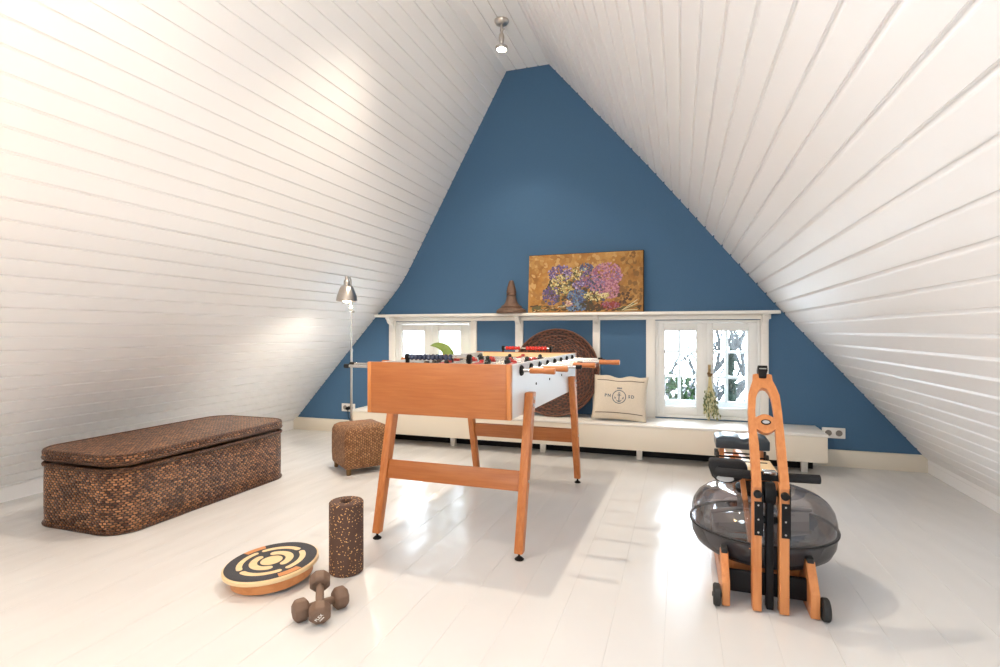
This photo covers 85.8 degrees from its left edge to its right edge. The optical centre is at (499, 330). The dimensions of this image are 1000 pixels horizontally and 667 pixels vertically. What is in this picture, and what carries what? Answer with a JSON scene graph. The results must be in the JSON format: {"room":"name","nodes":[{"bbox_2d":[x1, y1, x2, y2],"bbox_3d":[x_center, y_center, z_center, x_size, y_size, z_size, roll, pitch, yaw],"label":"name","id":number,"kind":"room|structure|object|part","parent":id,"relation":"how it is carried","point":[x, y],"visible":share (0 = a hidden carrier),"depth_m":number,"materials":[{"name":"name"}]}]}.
{"room":"attic game room","nodes":[
{"label":"attic game room","id":0,"kind":"room"},
{"bbox_2d":[0,0,505,488],"bbox_3d":[-2.299,-0.707,1.955,2.523,3.514,7.450,0,0,18],"label":"wall","id":1,"kind":"structure","parent":0,"point":[190,190],"depth_m":3.13,"materials":[{"name":"white wood"}]},
{"bbox_2d":[0,421,292,502],"bbox_3d":[-3.395,0.995,2.290,0.028,0.110,7.390,0,0,18],"label":"baseboard","id":2,"kind":"structure","parent":1,"relation":"attached to","point":[10,493],"depth_m":3.40,"materials":[{"name":"white wood"}]},
{"bbox_2d":[0,429,999,666],"bbox_3d":[-0.460,1.090,1.361,7.078,0.080,7.890,0,0,18],"label":"floor","id":3,"kind":"structure","parent":0,"point":[614,571],"depth_m":2.30,"materials":[{"name":"white wood"}]},
{"bbox_2d":[41,415,282,535],"bbox_3d":[-2.041,0.844,3.419,0.666,0.412,1.286,0,0,18],"label":"chest","id":4,"kind":"object","parent":3,"relation":"on","point":[131,481],"visible":1,"depth_m":3.00,"materials":[{"name":"brown wicker"}]},
{"bbox_3d":[-2.041,0.670,3.419,0.654,0.056,1.274,0,0,18],"label":"lid","id":5,"kind":"part","parent":4,"relation":"part of","materials":[{"name":"wicker"}]},
{"bbox_2d":[221,542,318,595],"bbox_3d":[-0.969,1.005,2.283,0.381,0.090,0.381,0,0,8],"label":"board","id":6,"kind":"object","parent":3,"relation":"on","point":[277,567],"visible":1,"depth_m":2.22,"materials":[{"name":"brown wood"}]},
{"bbox_2d":[309,570,330,624],"bbox_3d":[-0.666,0.980,1.988,0.075,0.130,0.205,0,0,-18],"label":"dumbbell","id":7,"kind":"object","parent":3,"relation":"on","point":[319,581],"visible":1,"depth_m":1.96,"materials":[{"name":"brown plastic"}]},
{"bbox_2d":[291,585,348,622],"bbox_3d":[-0.665,1.012,1.998,0.200,0.075,0.075,0,0,-39],"label":"dumbbell","id":8,"kind":"object","parent":3,"relation":"on","point":[339,598],"visible":0.91,"depth_m":1.98,"materials":[{"name":"brown plastic"}]},
{"bbox_2d":[329,496,363,577],"bbox_3d":[-0.672,0.896,2.355,0.146,0.307,0.146,0,0,18],"label":"foam roller","id":9,"kind":"object","parent":3,"relation":"on","point":[346,513],"visible":1,"depth_m":2.29,"materials":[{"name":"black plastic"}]},
{"bbox_2d":[336,276,356,420],"bbox_3d":[-1.319,0.303,4.922,0.260,1.494,1.349,0,0,-13],"label":"floor lamp","id":10,"kind":"object","parent":3,"relation":"on","point":[346,293],"visible":0.81,"depth_m":4.33,"materials":[{"name":"silver metal"}]},
{"bbox_3d":[-1.236,-0.342,4.342,0.167,0.204,0.167,0,0,18],"label":"lamp shade","id":11,"kind":"part","parent":10,"relation":"part of","materials":[{"name":"silver metal"}]},
{"bbox_2d":[332,419,384,475],"bbox_3d":[-1.063,0.873,4.120,0.360,0.354,0.370,0,0,-34],"label":"stool","id":12,"kind":"object","parent":3,"relation":"on","point":[356,444],"visible":0.76,"depth_m":3.96,"materials":[{"name":"brown"}]},
{"bbox_2d":[343,346,619,560],"bbox_3d":[-0.043,0.580,3.227,1.439,0.940,1.462,0,0,20],"label":"foosball table","id":13,"kind":"object","parent":3,"relation":"on","point":[502,385],"visible":1,"depth_m":2.62,"materials":[{"name":"orange wood"}]},
{"bbox_3d":[-0.645,0.279,2.682,0.021,0.251,0.026,0,0,20],"label":"corner post","id":14,"kind":"part","parent":13,"relation":"part of","materials":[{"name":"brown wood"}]},
{"bbox_3d":[-0.589,0.660,2.817,0.042,0.720,0.232,0,0,20],"label":"leg","id":15,"kind":"part","parent":13,"relation":"part of","materials":[{"name":"orange wood"}]},
{"bbox_3d":[-0.366,0.279,3.343,0.023,0.247,1.398,0,0,20],"label":"panel","id":16,"kind":"part","parent":13,"relation":"part of","materials":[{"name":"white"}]},
{"bbox_3d":[-0.347,0.188,2.727,1.045,0.016,0.016,0,0,20],"label":"rod","id":17,"kind":"part","parent":13,"relation":"part of","materials":[{"name":"silver metal"}]},
{"bbox_3d":[-0.301,0.279,2.559,0.707,0.251,0.026,0,0,20],"label":"panel","id":18,"kind":"part","parent":13,"relation":"part of","materials":[{"name":"orange wood"}]},
{"bbox_3d":[-0.317,0.188,2.891,1.150,0.016,0.016,0,0,20],"label":"rod","id":19,"kind":"part","parent":13,"relation":"part of","materials":[{"name":"silver metal"}]},
{"bbox_3d":[-0.205,0.660,3.890,0.042,0.720,0.232,0,0,20],"label":"leg","id":20,"kind":"part","parent":13,"relation":"part of","materials":[{"name":"orange wood"}]},
{"bbox_3d":[-0.081,0.188,2.981,1.075,0.016,0.016,0,0,20],"label":"rod","id":21,"kind":"part","parent":13,"relation":"part of","materials":[{"name":"silver metal"}]},
{"bbox_3d":[-0.096,0.188,3.160,1.075,0.016,0.016,0,0,20],"label":"rod","id":22,"kind":"part","parent":13,"relation":"part of","materials":[{"name":"silver metal"}]},
{"bbox_3d":[0.042,0.279,2.436,0.021,0.251,0.026,0,0,20],"label":"corner post","id":23,"kind":"part","parent":13,"relation":"part of","materials":[{"name":"brown wood"}]},
{"bbox_3d":[0.181,0.279,3.908,0.707,0.251,0.026,0,0,20],"label":"panel","id":24,"kind":"part","parent":13,"relation":"part of","materials":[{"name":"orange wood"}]},
{"bbox_3d":[-0.027,0.188,3.310,1.075,0.016,0.016,0,0,20],"label":"rod","id":25,"kind":"part","parent":13,"relation":"part of","materials":[{"name":"silver metal"}]},
{"bbox_3d":[0.121,0.660,2.564,0.042,0.720,0.232,0,0,20],"label":"leg","id":26,"kind":"part","parent":13,"relation":"part of","materials":[{"name":"orange wood"}]},
{"bbox_3d":[0.099,0.188,3.439,1.075,0.016,0.016,0,0,20],"label":"rod","id":27,"kind":"part","parent":13,"relation":"part of","materials":[{"name":"silver metal"}]},
{"bbox_3d":[0.159,0.188,3.591,1.075,0.016,0.016,0,0,20],"label":"rod","id":28,"kind":"part","parent":13,"relation":"part of","materials":[{"name":"silver metal"}]},
{"bbox_3d":[0.176,0.188,3.759,1.075,0.016,0.016,0,0,20],"label":"rod","id":29,"kind":"part","parent":13,"relation":"part of","materials":[{"name":"silver metal"}]},
{"bbox_3d":[0.200,0.188,2.532,0.125,0.031,0.030,0,0,20],"label":"handle","id":30,"kind":"part","parent":13,"relation":"part of","materials":[{"name":"orange wood"}]},
{"bbox_3d":[0.284,0.279,3.110,0.024,0.247,1.398,0,0,20],"label":"panel","id":31,"kind":"part","parent":13,"relation":"part of","materials":[{"name":"white"}]},
{"bbox_3d":[0.278,0.188,2.678,0.125,0.031,0.030,0,0,20],"label":"handle","id":32,"kind":"part","parent":13,"relation":"part of","materials":[{"name":"orange wood"}]},
{"bbox_3d":[0.505,0.660,3.636,0.042,0.720,0.232,0,0,20],"label":"leg","id":33,"kind":"part","parent":13,"relation":"part of","materials":[{"name":"orange wood"}]},
{"bbox_3d":[0.464,0.188,2.960,0.125,0.031,0.030,0,0,20],"label":"handle","id":34,"kind":"part","parent":13,"relation":"part of","materials":[{"name":"orange wood"}]},
{"bbox_3d":[0.659,0.188,3.239,0.125,0.031,0.030,0,0,20],"label":"handle","id":35,"kind":"part","parent":13,"relation":"part of","materials":[{"name":"orange wood"}]},
{"bbox_2d":[353,406,828,471],"bbox_3d":[0.534,0.895,4.652,3.950,0.309,0.412,0,0,18],"label":"bench","id":36,"kind":"object","parent":3,"relation":"on","point":[684,439],"visible":0.56,"depth_m":4.34,"materials":[{"name":"beige paint"}]},
{"bbox_2d":[430,342,453,354],"bbox_3d":[-0.507,0.423,4.978,0.351,0.635,0.168,0,0,18],"label":"potted plant","id":37,"kind":"object","parent":36,"relation":"on","point":[444,348],"visible":0.11,"depth_m":4.98,"materials":[{"name":"green plant"}]},
{"bbox_2d":[518,328,599,416],"bbox_3d":[0.486,0.358,4.724,0.777,0.761,0.205,0,0,18],"label":"tray","id":38,"kind":"object","parent":36,"relation":"on","point":[561,340],"visible":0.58,"depth_m":4.69,"materials":[{"name":"brown wicker"}]},
{"bbox_2d":[591,374,648,422],"bbox_3d":[0.989,0.552,4.442,0.457,0.374,0.160,0,0,18],"label":"cushion","id":39,"kind":"object","parent":36,"relation":"on","point":[624,398],"visible":1,"depth_m":4.40,"materials":[{"name":"fabric"}]},
{"bbox_2d":[605,387,633,403],"bbox_3d":[0.974,0.527,4.392,0.236,0.129,0.036,0,0,18],"label":"print","id":40,"kind":"object","parent":39,"relation":"attached to","point":[613,395],"depth_m":4.39,"materials":[{"name":"blue fabric"}]},
{"bbox_2d":[689,365,840,622],"bbox_3d":[1.303,0.596,2.845,0.586,0.907,1.866,0,0,18],"label":"rowing machine","id":41,"kind":"object","parent":3,"relation":"on","point":[762,544],"visible":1,"depth_m":2.10,"materials":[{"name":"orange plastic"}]},
{"bbox_3d":[1.434,0.785,3.137,0.036,0.150,1.220,0,0,18],"label":"rail","id":42,"kind":"part","parent":41,"relation":"part of","materials":[{"name":"silver metal"}]},
{"bbox_3d":[1.422,0.645,3.178,0.285,0.070,0.210,0,0,18],"label":"seat","id":43,"kind":"part","parent":41,"relation":"part of","materials":[{"name":"grey plastic"}]},
{"bbox_3d":[0.955,0.605,1.994,0.029,0.029,0.021,0,0,18],"label":"knob","id":44,"kind":"part","parent":41,"relation":"part of","materials":[{"name":"black plastic"}]},
{"bbox_3d":[0.971,0.672,2.025,0.030,0.185,0.062,0,0,18],"label":"hinge plate","id":45,"kind":"part","parent":41,"relation":"part of","materials":[{"name":"black plastic"}]},
{"bbox_3d":[1.132,0.755,2.333,0.583,0.143,0.583,0,0,18],"label":"tank lid","id":46,"kind":"part","parent":41,"relation":"part of","materials":[{"name":"clear plastic"}]},
{"bbox_3d":[1.046,0.569,2.116,0.375,0.038,0.043,0,0,21],"label":"handle","id":47,"kind":"part","parent":41,"relation":"part of","materials":[{"name":"black plastic"}]},
{"bbox_3d":[1.042,0.605,1.965,0.029,0.029,0.021,0,0,18],"label":"knob","id":48,"kind":"part","parent":41,"relation":"part of","materials":[{"name":"black plastic"}]},
{"bbox_3d":[1.058,0.672,1.996,0.030,0.185,0.062,0,0,18],"label":"hinge plate","id":49,"kind":"part","parent":41,"relation":"part of","materials":[{"name":"black plastic"}]},
{"bbox_2d":[459,0,548,70],"bbox_3d":[-0.909,-2.465,1.491,0.419,0.070,7.450,0,0,18],"label":"ceiling","id":50,"kind":"structure","parent":0,"point":[524,50],"depth_m":4.37,"materials":[{"name":"white wood"}]},
{"bbox_2d":[494,17,508,52],"bbox_3d":[0.013,-2.319,4.214,0.114,0.243,0.114,0,0,18],"label":"ceiling spotlight","id":51,"kind":"object","parent":50,"relation":"hanging from","point":[501,22],"visible":1,"depth_m":4.20,"materials":[{"name":"silver metal"}]},
{"bbox_3d":[0.010,-2.340,4.209,0.053,0.201,0.054,0,0,18],"label":"stem","id":52,"kind":"part","parent":51,"relation":"part of","materials":[{"name":"silver metal"}]},
{"bbox_2d":[298,64,921,454],"bbox_3d":[0.513,-0.700,4.985,5.890,3.500,0.200,0,0,18],"label":"wall","id":53,"kind":"structure","parent":0,"point":[542,172],"depth_m":4.84,"materials":[{"name":"blue paint"}]},
{"bbox_2d":[293,417,349,430],"bbox_3d":[-1.724,0.985,5.617,1.035,0.130,0.020,0,0,18],"label":"baseboard","id":54,"kind":"structure","parent":53,"relation":"attached to","point":[305,423],"depth_m":5.68,"materials":[{"name":"beige paint"}]},
{"bbox_2d":[342,403,354,411],"bbox_3d":[-1.570,0.792,5.569,0.160,0.082,0.013,0,0,18],"label":"wall socket","id":55,"kind":"object","parent":53,"relation":"attached to","point":[344,405],"visible":0.62,"depth_m":5.58,"materials":[{"name":"white plastic"}]},
{"bbox_2d":[389,321,395,360],"bbox_3d":[-1.078,0.324,5.401,0.072,0.840,0.024,0,0,18],"label":"trim","id":56,"kind":"structure","parent":53,"relation":"attached to","point":[392,335],"depth_m":5.39,"materials":[{"name":"white wood"}]},
{"bbox_2d":[396,322,470,359],"bbox_3d":[-0.634,0.321,5.340,0.810,0.822,0.235,0,0,18],"label":"window","id":57,"kind":"structure","parent":53,"relation":"in","point":[411,337],"depth_m":5.30,"materials":[{"name":"white"}]},
{"bbox_2d":[404,331,423,356],"bbox_3d":[-0.823,0.321,5.415,0.318,0.762,0.014,0,0,18],"label":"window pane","id":58,"kind":"object","parent":57,"relation":"hanging from","point":[413,340],"depth_m":5.42,"materials":[{"name":"glass"}]},
{"bbox_3d":[-0.835,0.321,5.351,0.376,0.774,0.048,0,0,18],"label":"sash","id":59,"kind":"part","parent":57,"relation":"part of","materials":[{"name":"white"}]},
{"bbox_2d":[440,331,459,353],"bbox_3d":[-0.458,0.321,5.293,0.364,0.762,0.014,0,0,18],"label":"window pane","id":60,"kind":"object","parent":57,"relation":"hanging from","point":[451,338],"depth_m":5.29,"materials":[{"name":"glass"}]},
{"bbox_3d":[-0.477,0.321,5.236,0.404,0.774,0.040,0,0,18],"label":"sash","id":61,"kind":"part","parent":57,"relation":"part of","materials":[{"name":"white"}]},
{"bbox_2d":[471,321,476,352],"bbox_3d":[-0.248,0.324,5.123,0.058,0.840,0.024,0,0,18],"label":"trim","id":62,"kind":"structure","parent":53,"relation":"attached to","point":[473,323],"depth_m":5.11,"materials":[{"name":"white wood"}]},
{"bbox_2d":[515,321,522,351],"bbox_3d":[0.178,0.324,4.981,0.074,0.840,0.024,0,0,18],"label":"trim","id":63,"kind":"structure","parent":53,"relation":"attached to","point":[518,335],"depth_m":4.97,"materials":[{"name":"white wood"}]},
{"bbox_2d":[374,310,780,332],"bbox_3d":[0.483,-0.069,4.816,3.668,0.186,0.140,0,0,18],"label":"wall shelf","id":64,"kind":"object","parent":53,"relation":"attached to","point":[765,315],"visible":1,"depth_m":4.71,"materials":[{"name":"white wood"}]},
{"bbox_2d":[496,280,525,312],"bbox_3d":[0.104,-0.313,4.921,0.280,0.302,0.280,0,0,18],"label":"finial","id":65,"kind":"object","parent":64,"relation":"on","point":[511,305],"visible":0.99,"depth_m":4.87,"materials":[{"name":"brown wood"}]},
{"bbox_2d":[528,250,643,312],"bbox_3d":[0.740,-0.426,4.729,1.020,0.537,0.098,0,0,18],"label":"flower painting","id":66,"kind":"object","parent":64,"relation":"on","point":[613,281],"visible":1,"depth_m":4.71,"materials":[{"name":"paint"}]},
{"bbox_2d":[593,320,599,401],"bbox_3d":[0.853,0.324,4.755,0.064,0.840,0.024,0,0,18],"label":"trim","id":67,"kind":"structure","parent":53,"relation":"attached to","point":[596,336],"depth_m":4.74,"materials":[{"name":"white wood"}]},
{"bbox_2d":[646,320,654,417],"bbox_3d":[1.291,0.324,4.609,0.076,0.840,0.024,0,0,18],"label":"trim","id":68,"kind":"structure","parent":53,"relation":"attached to","point":[650,324],"depth_m":4.60,"materials":[{"name":"white wood"}]},
{"bbox_2d":[655,320,759,420],"bbox_3d":[1.740,0.321,4.545,0.816,0.822,0.235,0,0,18],"label":"window","id":69,"kind":"structure","parent":53,"relation":"in","point":[678,408],"depth_m":4.50,"materials":[{"name":"white wood"}]},
{"bbox_3d":[1.579,0.321,4.694,0.371,0.782,0.025,0,0,18],"label":"sash","id":70,"kind":"part","parent":69,"relation":"part of","materials":[{"name":"white wood"}]},
{"bbox_3d":[1.542,0.321,4.556,0.389,0.774,0.048,0,0,18],"label":"sash","id":71,"kind":"part","parent":69,"relation":"part of","materials":[{"name":"white wood"}]},
{"bbox_2d":[702,369,720,420],"bbox_3d":[1.728,0.521,4.390,0.144,0.416,0.068,0,0,18],"label":"bunch","id":72,"kind":"object","parent":69,"relation":"hanging from","point":[710,406],"visible":1,"depth_m":4.38,"materials":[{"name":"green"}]},
{"bbox_3d":[1.946,0.321,4.571,0.397,0.782,0.025,0,0,18],"label":"sash","id":73,"kind":"part","parent":69,"relation":"part of","materials":[{"name":"white wood"}]},
{"bbox_3d":[1.903,0.321,4.440,0.397,0.774,0.040,0,0,18],"label":"sash","id":74,"kind":"part","parent":69,"relation":"part of","materials":[{"name":"white wood"}]},
{"bbox_2d":[760,319,768,414],"bbox_3d":[2.128,0.324,4.328,0.058,0.840,0.024,0,0,18],"label":"trim","id":75,"kind":"structure","parent":53,"relation":"attached to","point":[764,337],"depth_m":4.32,"materials":[{"name":"white wood"}]},
{"bbox_2d":[822,427,844,438],"bbox_3d":[2.590,0.792,4.178,0.160,0.082,0.013,0,0,18],"label":"wall socket","id":76,"kind":"object","parent":53,"relation":"attached to","point":[839,433],"visible":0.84,"depth_m":4.17,"materials":[{"name":"white plastic"}]},
{"bbox_2d":[836,430,842,435],"bbox_3d":[2.623,0.792,4.163,0.046,0.046,0.006,0,0,18],"label":"outlet","id":77,"kind":"object","parent":76,"relation":"attached to","point":[838,432],"depth_m":4.16,"materials":[{"name":"grey plastic"}]},
{"bbox_2d":[813,449,927,472],"bbox_3d":[2.795,0.985,4.105,0.777,0.130,0.020,0,0,18],"label":"baseboard","id":78,"kind":"structure","parent":53,"relation":"attached to","point":[836,458],"depth_m":4.08,"materials":[{"name":"beige paint"}]},
{"bbox_2d":[518,0,999,496],"bbox_3d":[0.708,-0.713,0.949,3.005,3.526,7.450,0,0,18],"label":"wall","id":79,"kind":"structure","parent":0,"point":[845,154],"depth_m":1.94,"materials":[{"name":"white wood"}]},
{"bbox_2d":[928,460,999,513],"bbox_3d":[2.009,0.990,0.482,0.035,0.120,7.390,0,0,18],"label":"baseboard","id":80,"kind":"structure","parent":79,"relation":"attached to","point":[990,500],"depth_m":3.44,"materials":[{"name":"white wood"}]},
{"label":"outside","id":81,"kind":"structure","parent":0,"visible":0},
{"bbox_2d":[665,379,744,401],"bbox_3d":[10.375,5.150,31.010,80.000,0.200,54.600,0,0,18],"label":"ground","id":82,"kind":"structure","parent":81,"point":[721,382],"depth_m":44.91,"materials":[{"name":"white snow"}]},
{"bbox_2d":[665,372,695,399],"bbox_3d":[2.968,2.852,9.128,1.279,4.397,1.275,0,0,18],"label":"bush","id":83,"kind":"object","parent":82,"relation":"on","point":[672,384],"visible":0.09,"depth_m":9.08,"materials":[{"name":"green plant"}]},
{"bbox_2d":[665,331,744,401],"bbox_3d":[3.863,1.669,10.283,2.909,6.772,5.250,0,0,-42],"label":"bare tree","id":84,"kind":"object","parent":82,"relation":"on","point":[734,342],"visible":0.09,"depth_m":9.99,"materials":[{"name":"black plant"}]},
{"bbox_2d":[721,348,737,401],"bbox_3d":[3.403,2.624,7.956,0.503,4.851,0.532,0,0,-21],"label":"evergreen tree","id":85,"kind":"object","parent":82,"relation":"on","point":[732,386],"visible":0.15,"depth_m":7.90,"materials":[{"name":"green plant"}]}
]}

